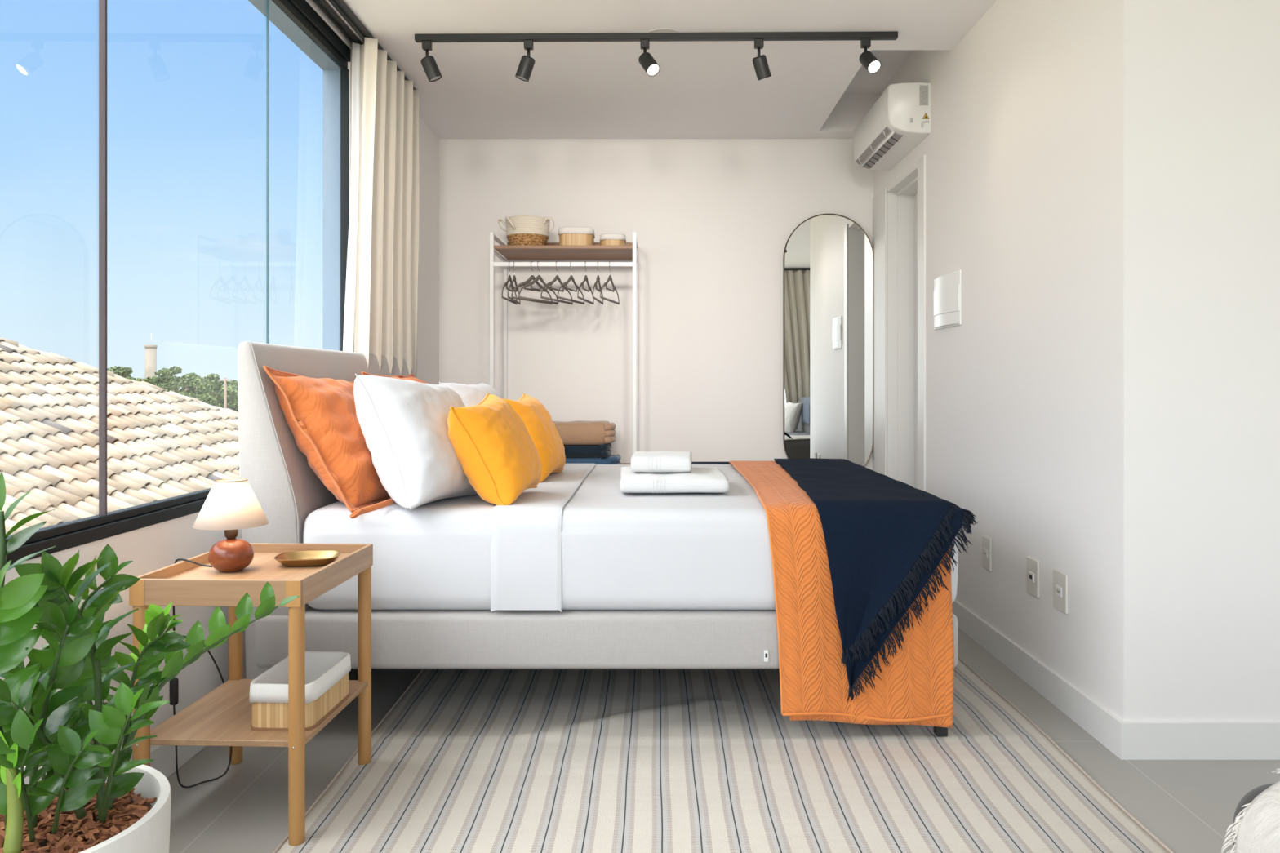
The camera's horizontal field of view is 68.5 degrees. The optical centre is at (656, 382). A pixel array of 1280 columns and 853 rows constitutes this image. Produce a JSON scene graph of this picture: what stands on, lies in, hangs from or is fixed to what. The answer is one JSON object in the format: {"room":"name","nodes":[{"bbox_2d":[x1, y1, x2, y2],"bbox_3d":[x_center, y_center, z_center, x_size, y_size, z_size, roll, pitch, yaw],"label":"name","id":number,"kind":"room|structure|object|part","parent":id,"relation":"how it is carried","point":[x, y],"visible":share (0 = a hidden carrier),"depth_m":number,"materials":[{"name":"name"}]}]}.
{"room":"studio apartment","nodes":[
{"label":"studio apartment","id":0,"kind":"room"},
{"bbox_2d":[0,0,439,760],"bbox_3d":[-1.387,-0.362,2.346,0.115,2.854,6.793,0,0,0],"label":"wall","id":1,"kind":"structure","parent":0,"point":[157,546],"depth_m":2.74,"materials":[{"name":"paint"}]},
{"bbox_2d":[150,745,206,777],"bbox_3d":[-1.323,1.014,2.389,0.014,0.103,6.679,0,0,0],"label":"baseboard","id":2,"kind":"structure","parent":1,"relation":"attached to","point":[163,756],"depth_m":2.54,"materials":[{"name":"paint"}]},
{"bbox_2d":[5,0,363,565],"bbox_3d":[-1.327,-0.557,1.935,0.078,1.864,5.730,0,0,0],"label":"window","id":3,"kind":"structure","parent":1,"relation":"in","point":[65,535],"depth_m":2.40,"materials":[{"name":"black metal"}]},
{"bbox_3d":[-1.305,-1.473,1.935,0.034,0.032,5.730,0,0,0],"label":"curtain rail","id":4,"kind":"part","parent":3,"relation":"part of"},
{"bbox_2d":[342,42,360,351],"bbox_3d":[-1.297,-0.248,4.099,0.062,2.406,0.543,0,0,0],"label":"curtain","id":5,"kind":"object","parent":3,"relation":"hanging from","point":[350,288],"visible":0.23,"depth_m":3.97,"materials":[{"name":"white fabric"}]},
{"bbox_2d":[248,0,341,351],"bbox_3d":[-1.407,-0.435,1.863,0.083,2.400,5.426,0,0,0],"label":"trim","id":6,"kind":"structure","parent":1,"relation":"attached to","point":[331,69],"depth_m":4.07,"materials":[{"name":"paint"}]},
{"bbox_2d":[439,138,873,470],"bbox_3d":[0.137,-0.362,5.803,3.174,2.854,0.120,0,0,0],"label":"wall","id":7,"kind":"structure","parent":0,"point":[713,220],"depth_m":5.74,"materials":[{"name":"paint"}]},
{"bbox_2d":[782,213,873,466],"bbox_3d":[1.041,-0.205,5.709,0.545,1.636,0.040,0,0,1],"label":"wall mirror","id":8,"kind":"object","parent":7,"relation":"attached to","point":[828,259],"visible":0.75,"depth_m":5.70,"materials":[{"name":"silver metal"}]},
{"bbox_2d":[325,0,996,138],"bbox_3d":[1.025,-1.659,2.397,4.950,0.340,6.893,0,0,0],"label":"ceiling","id":9,"kind":"structure","parent":0,"point":[700,89],"depth_m":4.42,"materials":[{"name":"paint"}]},
{"bbox_2d":[328,0,416,89],"bbox_3d":[-1.240,-1.473,1.935,0.043,0.032,5.730,0,0,0],"label":"rail","id":10,"kind":"object","parent":9,"relation":"attached to","point":[340,6],"visible":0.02,"depth_m":3.82,"materials":[{"name":"black metal"}]},
{"bbox_2d":[353,36,419,377],"bbox_3d":[-1.238,-0.204,4.315,0.122,2.509,1.015,0,0,0],"label":"curtain","id":11,"kind":"object","parent":10,"relation":"hanging from","point":[386,292],"visible":0.56,"depth_m":4.21,"materials":[{"name":"beige fabric"}]},
{"bbox_2d":[414,31,897,42],"bbox_3d":[-0.006,-1.476,4.015,2.058,0.026,0.036,0,0,1],"label":"track","id":12,"kind":"object","parent":9,"relation":"attached to","point":[876,35],"visible":1,"depth_m":4.00,"materials":[{"name":"black metal"}]},
{"bbox_2d":[420,40,442,81],"bbox_3d":[-0.968,-1.378,4.034,0.090,0.171,0.060,0,0,-15],"label":"track spotlight","id":13,"kind":"object","parent":12,"relation":"attached to","point":[430,67],"visible":1,"depth_m":4.01,"materials":[{"name":"black metal"}]},
{"bbox_3d":[-0.985,-1.404,4.029,0.013,0.046,0.012,0,0,0],"label":"stem","id":14,"kind":"part","parent":13,"relation":"part of","materials":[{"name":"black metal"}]},
{"bbox_3d":[-0.952,-1.309,4.038,0.050,0.025,0.053,0,0,0],"label":"bulb","id":15,"kind":"part","parent":13,"relation":"part of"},
{"bbox_2d":[515,40,535,81],"bbox_3d":[-0.564,-1.377,4.026,0.086,0.171,0.065,0,0,0],"label":"track spotlight","id":16,"kind":"object","parent":12,"relation":"attached to","point":[526,63],"visible":1,"depth_m":4.00,"materials":[{"name":"black metal"}]},
{"bbox_2d":[638,39,659,75],"bbox_3d":[-0.033,-1.381,3.992,0.060,0.164,0.103,0,0,-38],"label":"track spotlight","id":17,"kind":"object","parent":12,"relation":"attached to","point":[646,60],"visible":1,"depth_m":3.98,"materials":[{"name":"black metal"}]},
{"bbox_3d":[-0.017,-1.323,3.972,0.050,0.038,0.047,0,0,0],"label":"bulb","id":18,"kind":"part","parent":17,"relation":"part of","materials":[{"name":"white"}]},
{"bbox_2d":[751,38,771,80],"bbox_3d":[0.449,-1.378,4.020,0.090,0.171,0.060,0,0,-40],"label":"track spotlight","id":19,"kind":"object","parent":12,"relation":"attached to","point":[760,63],"visible":1,"depth_m":4.00,"materials":[{"name":"black metal"}]},
{"bbox_3d":[0.435,-1.404,4.009,0.013,0.046,0.012,0,0,0],"label":"stem","id":20,"kind":"part","parent":19,"relation":"part of","materials":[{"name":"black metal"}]},
{"bbox_2d":[859,37,880,73],"bbox_3d":[0.901,-1.383,3.973,0.060,0.161,0.105,0,0,-22],"label":"track spotlight","id":21,"kind":"object","parent":12,"relation":"attached to","point":[868,60],"visible":1,"depth_m":3.96,"materials":[{"name":"black metal"}]},
{"bbox_3d":[0.911,-1.327,3.946,0.052,0.041,0.042,0,0,0],"label":"bulb","id":22,"kind":"part","parent":21,"relation":"part of","materials":[{"name":"white"}]},
{"bbox_2d":[647,28,680,42],"bbox_3d":[0.030,-1.493,4.030,0.156,0.012,0.156,0,0,0],"label":"ceiling plate","id":23,"kind":"object","parent":9,"relation":"attached to","point":[657,30],"visible":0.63,"depth_m":3.98,"materials":[{"name":"paint"}]},
{"bbox_2d":[166,627,1279,852],"bbox_3d":[1.025,1.125,2.397,4.950,0.120,6.893,0,0,0],"label":"floor","id":24,"kind":"structure","parent":0,"point":[1190,806],"depth_m":2.51,"materials":[{"name":"tile"}]},
{"bbox_2d":[0,472,299,852],"bbox_3d":[-0.982,0.606,1.527,0.468,0.919,0.590,0,0,27],"label":"potted plant","id":25,"kind":"object","parent":24,"relation":"on","point":[60,793],"visible":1,"depth_m":1.46,"materials":[{"name":"green plant"}]},
{"bbox_3d":[-1.080,0.443,1.510,0.054,0.468,0.041,0,0,0],"label":"stem","id":26,"kind":"part","parent":25,"relation":"part of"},
{"bbox_3d":[-0.973,0.499,1.383,0.033,0.380,0.085,0,0,-19],"label":"stem","id":27,"kind":"part","parent":25,"relation":"part of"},
{"bbox_3d":[-0.934,0.605,1.364,0.024,0.161,0.031,0,0,-28],"label":"stem","id":28,"kind":"part","parent":25,"relation":"part of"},
{"bbox_3d":[-0.934,0.611,1.394,0.015,0.165,0.063,0,0,-28],"label":"stem","id":29,"kind":"part","parent":25,"relation":"part of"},
{"bbox_3d":[-1.062,0.681,1.636,0.016,0.138,0.050,0,0,-31],"label":"stem","id":30,"kind":"part","parent":25,"relation":"part of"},
{"bbox_3d":[-0.968,0.575,1.487,0.058,0.220,0.038,0,0,0],"label":"stem","id":31,"kind":"part","parent":25,"relation":"part of","materials":[{"name":"plant"}]},
{"bbox_3d":[-0.921,0.575,1.427,0.045,0.221,0.118,0,0,0],"label":"stem","id":32,"kind":"part","parent":25,"relation":"part of","materials":[{"name":"plant"}]},
{"bbox_3d":[-0.938,0.531,1.451,0.076,0.319,0.030,0,0,0],"label":"stem","id":33,"kind":"part","parent":25,"relation":"part of","materials":[{"name":"plant"}]},
{"bbox_3d":[-0.888,0.618,1.416,0.077,0.147,0.055,0,0,0],"label":"stem","id":34,"kind":"part","parent":25,"relation":"part of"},
{"bbox_3d":[-0.914,0.513,1.502,0.041,0.396,0.070,0,0,0],"label":"stem","id":35,"kind":"part","parent":25,"relation":"part of","materials":[{"name":"plant"}]},
{"bbox_3d":[-1.017,0.873,1.470,0.458,0.385,0.458,0,0,0],"label":"pot","id":36,"kind":"part","parent":25,"relation":"part of","materials":[{"name":"ceramic"}]},
{"bbox_3d":[-0.958,0.525,1.597,0.088,0.400,0.029,0,0,39],"label":"stem","id":37,"kind":"part","parent":25,"relation":"part of","materials":[{"name":"plant"}]},
{"bbox_3d":[-0.930,0.629,1.571,0.017,0.184,0.028,0,0,-16],"label":"stem","id":38,"kind":"part","parent":25,"relation":"part of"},
{"bbox_3d":[-0.849,0.604,1.469,0.105,0.198,0.012,0,0,39],"label":"stem","id":39,"kind":"part","parent":25,"relation":"part of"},
{"bbox_3d":[-0.887,0.576,1.602,0.117,0.309,0.047,0,0,0],"label":"stem","id":40,"kind":"part","parent":25,"relation":"part of","materials":[{"name":"plant"}]},
{"bbox_3d":[-0.798,0.556,1.619,0.243,0.315,0.128,0,0,0],"label":"stem","id":41,"kind":"part","parent":25,"relation":"part of","materials":[{"name":"plant"}]},
{"bbox_2d":[128,542,373,846],"bbox_3d":[-1.005,0.759,2.399,0.401,0.612,0.491,0,0,2],"label":"side table","id":42,"kind":"object","parent":24,"relation":"on","point":[223,717],"visible":0.77,"depth_m":2.24,"materials":[{"name":"brown wood"}]},
{"bbox_3d":[-1.195,0.777,2.180,0.036,0.576,0.036,0,0,2],"label":"leg","id":43,"kind":"part","parent":42,"relation":"part of","materials":[{"name":"brown wood"}]},
{"bbox_2d":[168,478,268,788],"bbox_3d":[-1.159,0.657,2.458,0.191,0.820,0.392,0,0,-44],"label":"table lamp","id":44,"kind":"object","parent":42,"relation":"on","point":[230,505],"visible":0.93,"depth_m":2.35,"materials":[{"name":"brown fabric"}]},
{"bbox_2d":[168,677,178,705],"bbox_3d":[-1.246,0.797,2.425,0.020,0.070,0.016,0,0,0],"label":"switch","id":45,"kind":"object","parent":44,"relation":"attached to","point":[174,683],"depth_m":2.42,"materials":[{"name":"black plastic"}]},
{"bbox_3d":[-1.191,0.607,2.395,0.128,0.320,0.026,0,0,19],"label":"cord","id":46,"kind":"part","parent":44,"relation":"part of","materials":[{"name":"plastic"}]},
{"bbox_3d":[-1.220,0.878,2.531,0.148,0.377,0.169,0,0,-28],"label":"cord","id":47,"kind":"part","parent":44,"relation":"part of","materials":[{"name":"plastic"}]},
{"bbox_3d":[-1.080,0.305,2.385,0.177,0.113,0.177,0,0,0],"label":"lamp shade","id":48,"kind":"part","parent":44,"relation":"part of","materials":[{"name":"fabric"}]},
{"bbox_2d":[224,529,238,539],"bbox_3d":[-1.080,0.381,2.385,0.033,0.035,0.033,0,0,0],"label":"bulb socket","id":49,"kind":"object","parent":44,"relation":"attached to","point":[229,534],"depth_m":2.37,"materials":[{"name":"wood"}]},
{"bbox_3d":[-1.179,0.777,2.633,0.036,0.576,0.036,0,0,2],"label":"leg","id":50,"kind":"part","parent":42,"relation":"part of","materials":[{"name":"brown wood"}]},
{"bbox_2d":[137,542,373,607],"bbox_3d":[-1.005,0.483,2.400,0.417,0.061,0.504,0,0,0],"label":"tray","id":51,"kind":"object","parent":42,"relation":"on","point":[183,583],"depth_m":2.27,"materials":[{"name":"brown wood"}]},
{"bbox_2d":[150,679,368,746],"bbox_3d":[-1.005,0.836,2.400,0.392,0.014,0.446,0,0,2],"label":"shelf","id":52,"kind":"object","parent":42,"relation":"attached to","point":[223,717],"depth_m":2.28,"materials":[{"name":"brown wood"}]},
{"bbox_3d":[-0.831,0.777,2.167,0.036,0.576,0.036,0,0,2],"label":"leg","id":53,"kind":"part","parent":42,"relation":"part of","materials":[{"name":"brown wood"}]},
{"bbox_2d":[248,651,351,731],"bbox_3d":[-0.893,0.772,2.370,0.161,0.112,0.281,0,0,2],"label":"bamboo basket","id":54,"kind":"object","parent":42,"relation":"on","point":[326,673],"visible":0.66,"depth_m":2.29,"materials":[{"name":"brown wood"}]},
{"bbox_2d":[274,550,341,566],"bbox_3d":[-0.918,0.466,2.475,0.163,0.022,0.135,0,0,-8],"label":"dish","id":55,"kind":"object","parent":42,"relation":"on","point":[317,557],"visible":0.99,"depth_m":2.50,"materials":[{"name":"metal"}]},
{"bbox_3d":[-0.815,0.777,2.620,0.036,0.576,0.036,0,0,2],"label":"leg","id":56,"kind":"part","parent":42,"relation":"part of","materials":[{"name":"brown wood"}]},
{"bbox_2d":[489,231,638,464],"bbox_3d":[-0.523,0.107,5.482,0.818,1.915,0.487,0,0,0],"label":"clothes rack","id":57,"kind":"object","parent":24,"relation":"on","point":[551,251],"visible":0.63,"depth_m":5.25,"materials":[{"name":"white metal"}]},
{"bbox_3d":[-0.921,0.113,5.250,0.022,1.904,0.022,0,0,0],"label":"post","id":58,"kind":"part","parent":57,"relation":"part of","materials":[{"name":"white metal"}]},
{"bbox_3d":[-0.921,-0.823,5.482,0.018,0.016,0.443,0,0,0],"label":"rail","id":59,"kind":"part","parent":57,"relation":"part of","materials":[{"name":"white metal"}]},
{"bbox_3d":[-0.921,-0.738,5.482,0.018,0.016,0.443,0,0,0],"label":"rail","id":60,"kind":"part","parent":57,"relation":"part of","materials":[{"name":"white metal"}]},
{"bbox_3d":[-0.921,0.115,5.715,0.022,1.900,0.022,0,0,0],"label":"post","id":61,"kind":"part","parent":57,"relation":"part of","materials":[{"name":"white metal"}]},
{"bbox_2d":[502,261,517,304],"bbox_3d":[-0.822,-0.564,5.250,0.022,0.226,0.435,0,0,2],"label":"clothes hanger","id":62,"kind":"object","parent":57,"relation":"hanging from","point":[509,279],"visible":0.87,"depth_m":5.23,"materials":[{"name":"plastic"}]},
{"bbox_2d":[507,261,519,304],"bbox_3d":[-0.796,-0.564,5.250,0.022,0.226,0.435,0,0,0],"label":"clothes hanger","id":63,"kind":"object","parent":57,"relation":"hanging from","point":[513,277],"visible":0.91,"depth_m":5.23,"materials":[{"name":"plastic"}]},
{"bbox_2d":[497,215,554,245],"bbox_3d":[-0.763,-0.854,5.413,0.303,0.176,0.257,0,0,-21],"label":"rope basket","id":64,"kind":"object","parent":57,"relation":"on","point":[521,230],"visible":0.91,"depth_m":5.32,"materials":[{"name":"fabric"}]},
{"bbox_3d":[-0.885,-0.900,5.383,0.051,0.077,0.070,0,0,0],"label":"handle","id":65,"kind":"part","parent":64,"relation":"part of","materials":[{"name":"fabric"}]},
{"bbox_3d":[-0.829,-0.900,5.300,0.068,0.077,0.048,0,0,41],"label":"handle","id":66,"kind":"part","parent":64,"relation":"part of","materials":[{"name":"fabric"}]},
{"bbox_3d":[-0.612,-0.900,5.358,0.048,0.077,0.068,0,0,31],"label":"handle","id":67,"kind":"part","parent":64,"relation":"part of","materials":[{"name":"fabric"}]},
{"bbox_2d":[511,261,552,304],"bbox_3d":[-0.694,-0.564,5.250,0.022,0.226,0.435,0,0,24],"label":"clothes hanger","id":68,"kind":"object","parent":57,"relation":"hanging from","point":[531,277],"visible":0.85,"depth_m":5.22,"materials":[{"name":"plastic"}]},
{"bbox_2d":[518,261,558,304],"bbox_3d":[-0.657,-0.564,5.250,0.022,0.226,0.435,0,0,24],"label":"clothes hanger","id":69,"kind":"object","parent":57,"relation":"hanging from","point":[539,277],"visible":0.93,"depth_m":5.23,"materials":[{"name":"plastic"}]},
{"bbox_2d":[540,261,573,304],"bbox_3d":[-0.556,-0.564,5.250,0.022,0.226,0.435,0,0,18],"label":"clothes hanger","id":70,"kind":"object","parent":57,"relation":"hanging from","point":[557,277],"visible":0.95,"depth_m":5.23,"materials":[{"name":"plastic"}]},
{"bbox_2d":[493,245,632,259],"bbox_3d":[-0.523,-0.756,5.479,0.772,0.018,0.473,0,0,0],"label":"shelf","id":71,"kind":"object","parent":57,"relation":"attached to","point":[508,252],"depth_m":5.41,"materials":[{"name":"brown wood"}]},
{"bbox_3d":[-0.523,-0.660,5.250,0.774,0.024,0.018,0,0,0],"label":"hanging rail","id":72,"kind":"part","parent":57,"relation":"part of","materials":[{"name":"white metal"}]},
{"bbox_2d":[557,261,584,304],"bbox_3d":[-0.477,-0.564,5.250,0.022,0.226,0.435,0,0,15],"label":"clothes hanger","id":73,"kind":"object","parent":57,"relation":"hanging from","point":[571,277],"visible":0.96,"depth_m":5.23,"materials":[{"name":"plastic"}]},
{"bbox_2d":[558,226,595,245],"bbox_3d":[-0.462,-0.824,5.420,0.201,0.117,0.209,0,0,0],"label":"bamboo basket","id":74,"kind":"object","parent":57,"relation":"on","point":[568,236],"visible":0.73,"depth_m":5.32,"materials":[{"name":"brown wood"}]},
{"bbox_2d":[577,261,594,304],"bbox_3d":[-0.396,-0.564,5.250,0.022,0.226,0.435,0,0,7],"label":"clothes hanger","id":75,"kind":"object","parent":57,"relation":"hanging from","point":[585,278],"visible":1,"depth_m":5.24,"materials":[{"name":"plastic"}]},
{"bbox_2d":[564,454,621,464],"bbox_3d":[-0.535,0.457,5.441,0.655,0.076,0.317,0,0,0],"label":"trousers","id":76,"kind":"object","parent":57,"relation":"on","point":[612,459],"visible":0.28,"depth_m":5.30,"materials":[{"name":"blue fabric"}]},
{"bbox_2d":[563,443,611,457],"bbox_3d":[-0.557,0.388,5.426,0.588,0.082,0.308,0,0,0],"label":"trousers","id":77,"kind":"object","parent":76,"relation":"on","point":[602,451],"visible":0.47,"depth_m":5.29,"materials":[{"name":"fabric"}]},
{"bbox_2d":[552,420,615,444],"bbox_3d":[-0.550,0.288,5.414,0.625,0.129,0.332,0,0,0],"label":"trousers","id":78,"kind":"object","parent":77,"relation":"on","point":[578,432],"visible":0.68,"depth_m":5.27,"materials":[{"name":"beige fabric"}]},
{"bbox_2d":[592,261,603,304],"bbox_3d":[-0.328,-0.564,5.250,0.022,0.226,0.435,0,0,4],"label":"clothes hanger","id":79,"kind":"object","parent":57,"relation":"hanging from","point":[597,278],"visible":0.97,"depth_m":5.24,"materials":[{"name":"plastic"}]},
{"bbox_2d":[600,261,619,304],"bbox_3d":[-0.261,-0.564,5.250,0.022,0.226,0.435,0,0,11],"label":"clothes hanger","id":80,"kind":"object","parent":57,"relation":"hanging from","point":[610,278],"visible":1,"depth_m":5.24,"materials":[{"name":"plastic"}]},
{"bbox_2d":[600,233,626,245],"bbox_3d":[-0.252,-0.804,5.400,0.149,0.078,0.169,0,0,0],"label":"bamboo basket","id":81,"kind":"object","parent":57,"relation":"on","point":[606,239],"visible":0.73,"depth_m":5.32,"materials":[{"name":"brown wood"}]},
{"bbox_3d":[-0.125,0.113,5.250,0.022,1.904,0.022,0,0,0],"label":"post","id":82,"kind":"part","parent":57,"relation":"part of","materials":[{"name":"white metal"}]},
{"bbox_3d":[-0.125,0.115,5.715,0.022,1.900,0.022,0,0,0],"label":"post","id":83,"kind":"part","parent":57,"relation":"part of","materials":[{"name":"white metal"}]},
{"bbox_2d":[237,341,958,736],"bbox_3d":[-0.171,0.470,3.692,2.163,1.189,1.817,0,0,0],"label":"bed","id":84,"kind":"object","parent":24,"relation":"on","point":[579,571],"visible":0.59,"depth_m":2.79,"materials":[{"name":"grey fabric"}]},
{"bbox_3d":[-1.161,0.442,3.700,0.183,1.127,1.800,0,0,0],"label":"headboard","id":85,"kind":"part","parent":84,"relation":"part of","materials":[{"name":"grey fabric"}]},
{"bbox_2d":[262,365,391,512],"bbox_3d":[-0.999,0.170,3.129,0.330,0.443,0.735,0,0,4],"label":"sham pillow","id":86,"kind":"object","parent":84,"relation":"on","point":[320,415],"visible":0.62,"depth_m":2.86,"materials":[{"name":"orange fabric"}]},
{"bbox_2d":[349,498,393,518],"bbox_3d":[-0.843,0.376,2.800,0.028,0.048,0.146,0,0,42],"label":"pillow","id":87,"kind":"object","parent":84,"relation":"on","point":[356,513],"visible":0.99,"depth_m":2.79,"materials":[{"name":"orange fabric"}]},
{"bbox_2d":[360,371,428,383],"bbox_3d":[-0.987,0.171,3.930,0.316,0.424,0.740,0,0,0],"label":"sham pillow","id":88,"kind":"object","parent":84,"relation":"on","point":[410,377],"visible":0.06,"depth_m":3.97,"materials":[{"name":"orange fabric"}]},
{"bbox_2d":[353,373,478,510],"bbox_3d":[-0.745,0.180,3.045,0.320,0.412,0.561,0,0,16],"label":"pillow","id":89,"kind":"object","parent":84,"relation":"on","point":[403,423],"visible":0.84,"depth_m":2.84,"materials":[{"name":"white fabric"}]},
{"bbox_2d":[439,382,502,406],"bbox_3d":[-0.715,0.191,3.900,0.301,0.383,0.626,0,0,5],"label":"pillow","id":90,"kind":"object","parent":84,"relation":"on","point":[470,394],"visible":0.15,"depth_m":3.68,"materials":[{"name":"white fabric"}]},
{"bbox_2d":[447,393,541,505],"bbox_3d":[-0.520,0.209,3.045,0.280,0.347,0.375,0,0,-4],"label":"cushion","id":91,"kind":"object","parent":84,"relation":"on","point":[498,455],"visible":1,"depth_m":2.89,"materials":[{"name":"yellow fabric"}]},
{"bbox_2d":[502,393,565,483],"bbox_3d":[-0.501,0.214,3.720,0.249,0.338,0.452,0,0,9],"label":"cushion","id":92,"kind":"object","parent":84,"relation":"on","point":[538,421],"visible":0.57,"depth_m":3.60,"materials":[{"name":"yellow fabric"}]},
{"bbox_3d":[-0.080,0.535,3.626,1.981,0.310,1.668,0,0,0],"label":"mattress","id":93,"kind":"part","parent":84,"relation":"part of","materials":[{"name":"fabric"}]},
{"bbox_2d":[620,466,728,493],"bbox_3d":[0.052,0.345,3.369,0.365,0.069,0.442,0,0,-2],"label":"folded towel","id":94,"kind":"object","parent":84,"relation":"on","point":[700,479],"visible":0.87,"depth_m":3.16,"materials":[{"name":"fabric"}]},
{"bbox_2d":[631,450,691,472],"bbox_3d":[0.020,0.280,3.339,0.206,0.065,0.272,0,0,3],"label":"folded towel","id":95,"kind":"object","parent":94,"relation":"on","point":[660,461],"visible":1,"depth_m":3.21,"materials":[{"name":"fabric"}]},
{"bbox_2d":[728,460,954,728],"bbox_3d":[0.598,0.692,3.623,0.560,0.656,1.724,0,0,0],"label":"quilt","id":96,"kind":"object","parent":84,"relation":"on","point":[917,688],"visible":0.45,"depth_m":2.77,"materials":[{"name":"fabric"}]},
{"bbox_2d":[691,457,977,702],"bbox_3d":[0.566,0.645,3.594,0.874,0.579,1.798,0,0,0],"label":"throw blanket","id":97,"kind":"object","parent":96,"relation":"on","point":[886,537],"visible":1,"depth_m":2.76,"materials":[{"name":"blue fabric"}]},
{"bbox_3d":[0.848,0.955,2.810,0.034,0.197,0.034,0,0,0],"label":"leg","id":98,"kind":"part","parent":84,"relation":"part of","materials":[{"name":"black metal"}]},
{"bbox_2d":[272,656,1173,852],"bbox_3d":[0.150,1.053,2.525,2.034,0.023,3.050,0,0,0],"label":"rug","id":99,"kind":"object","parent":24,"relation":"on","point":[464,761],"visible":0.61,"depth_m":2.52,"materials":[{"name":"fabric"}]},
{"bbox_2d":[1232,783,1274,846],"bbox_3d":[1.367,0.625,0.340,0.986,0.880,2.280,0,0,0],"label":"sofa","id":100,"kind":"object","parent":24,"relation":"on","point":[1252,794],"visible":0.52,"depth_m":1.43,"materials":[{"name":"grey fabric"}]},
{"bbox_2d":[1221,768,1279,852],"bbox_3d":[1.199,0.692,1.186,0.742,0.225,0.592,0,0,0],"label":"throw blanket","id":101,"kind":"object","parent":100,"relation":"on","point":[1257,829],"visible":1,"depth_m":1.36,"materials":[{"name":"beige fabric"}]},
{"bbox_2d":[873,0,1279,721],"bbox_3d":[2.362,-0.362,4.205,2.076,2.854,3.077,0,0,0],"label":"wall","id":102,"kind":"structure","parent":0,"point":[1103,176],"depth_m":2.69,"materials":[{"name":"paint"}]},
{"bbox_2d":[853,82,930,170],"bbox_3d":[1.220,-1.329,4.948,0.207,0.253,0.811,0,0,0],"label":"air conditioner","id":103,"kind":"object","parent":102,"relation":"attached to","point":[899,121],"visible":1,"depth_m":4.64,"materials":[{"name":"white plastic"}]},
{"bbox_2d":[872,154,925,491],"bbox_3d":[1.413,-0.029,5.166,0.202,2.187,1.094,0,0,0],"label":"door","id":104,"kind":"structure","parent":102,"relation":"in","point":[899,211],"depth_m":5.38,"materials":[{"name":"wood"}]},
{"bbox_2d":[933,269,961,329],"bbox_3d":[1.307,-0.371,4.275,0.034,0.242,0.390,0,0,0],"label":"electrical panel","id":105,"kind":"object","parent":102,"relation":"attached to","point":[947,294],"visible":1,"depth_m":4.19,"materials":[{"name":"white plastic"}]},
{"bbox_3d":[1.303,-0.370,4.275,0.026,0.116,0.374,0,0,0],"label":"panel door","id":106,"kind":"part","parent":105,"relation":"part of","materials":[{"name":"white plastic"}]},
{"bbox_2d":[982,535,991,571],"bbox_3d":[1.317,0.682,3.756,0.013,0.128,0.088,0,0,0],"label":"wall socket","id":107,"kind":"object","parent":102,"relation":"attached to","point":[986,541],"visible":1,"depth_m":3.74,"materials":[{"name":"white plastic"}]},
{"bbox_2d":[1026,555,1039,598],"bbox_3d":[1.317,0.682,3.296,0.013,0.128,0.097,0,0,0],"label":"wall socket","id":108,"kind":"object","parent":102,"relation":"attached to","point":[1033,565],"visible":1,"depth_m":3.28,"materials":[{"name":"white plastic"}]},
{"bbox_2d":[1053,568,1068,613],"bbox_3d":[1.317,0.682,3.072,0.013,0.128,0.100,0,0,0],"label":"wall socket","id":109,"kind":"object","parent":102,"relation":"attached to","point":[1060,580],"visible":1,"depth_m":3.06,"materials":[{"name":"white plastic"}]},
{"bbox_2d":[951,599,1279,759],"bbox_3d":[2.355,1.014,3.635,2.090,0.103,1.967,0,0,0],"label":"baseboard","id":110,"kind":"structure","parent":102,"relation":"attached to","point":[1128,740],"depth_m":2.65,"materials":[{"name":"paint"}]},
{"label":"outside","id":111,"kind":"structure","parent":0,"visible":0},
{"bbox_3d":[-100.000,4.365,100.000,320.000,0.200,320.000,0,0,0],"label":"ground","id":112,"kind":"structure","parent":111,"visible":0},
{"bbox_2d":[0,337,239,535],"bbox_3d":[-11.048,1.130,11.039,17.304,6.270,14.038,0,0,0],"label":"tiled roof","id":113,"kind":"structure","parent":112,"relation":"on","point":[162,444],"depth_m":10.51,"materials":[{"name":"tile"}]},
{"bbox_2d":[106,365,161,387],"bbox_3d":[-29.270,1.670,51.912,3.612,5.208,4.292,0,0,31],"label":"tree","id":114,"kind":"object","parent":112,"relation":"on","point":[125,372],"visible":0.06,"depth_m":51.66,"materials":[{"name":"green plant"}]},
{"bbox_2d":[144,333,157,378],"bbox_3d":[-49.000,-0.235,91.000,1.120,9.000,1.120,0,0,0],"label":"water tower","id":115,"kind":"structure","parent":112,"relation":"on","point":[150,355],"depth_m":90.59,"materials":[{"name":"concrete"}]},
{"bbox_2d":[151,366,201,395],"bbox_3d":[-27.581,1.660,53.962,3.296,5.227,3.298,0,0,0],"label":"tree","id":116,"kind":"object","parent":112,"relation":"on","point":[166,380],"visible":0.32,"depth_m":53.36,"materials":[{"name":"green plant"}]},
{"bbox_2d":[164,376,238,406],"bbox_3d":[-21.748,2.009,44.046,3.818,4.534,3.822,0,0,0],"label":"tree","id":117,"kind":"object","parent":112,"relation":"on","point":[194,389],"visible":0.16,"depth_m":43.86,"materials":[{"name":"green plant"}]},
{"bbox_2d":[193,373,238,410],"bbox_3d":[-23.523,1.896,50.022,2.564,4.758,2.786,0,0,-45],"label":"tree","id":118,"kind":"object","parent":112,"relation":"on","point":[233,405],"visible":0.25,"depth_m":49.84,"materials":[{"name":"green plant"}]},
{"bbox_2d":[218,377,231,408],"bbox_3d":[-18.367,2.028,40.000,0.500,4.473,0.110,0,0,0],"label":"utility pole","id":119,"kind":"object","parent":112,"relation":"on","point":[224,380],"visible":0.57,"depth_m":39.96,"materials":[{"name":"grey concrete"}]}
]}

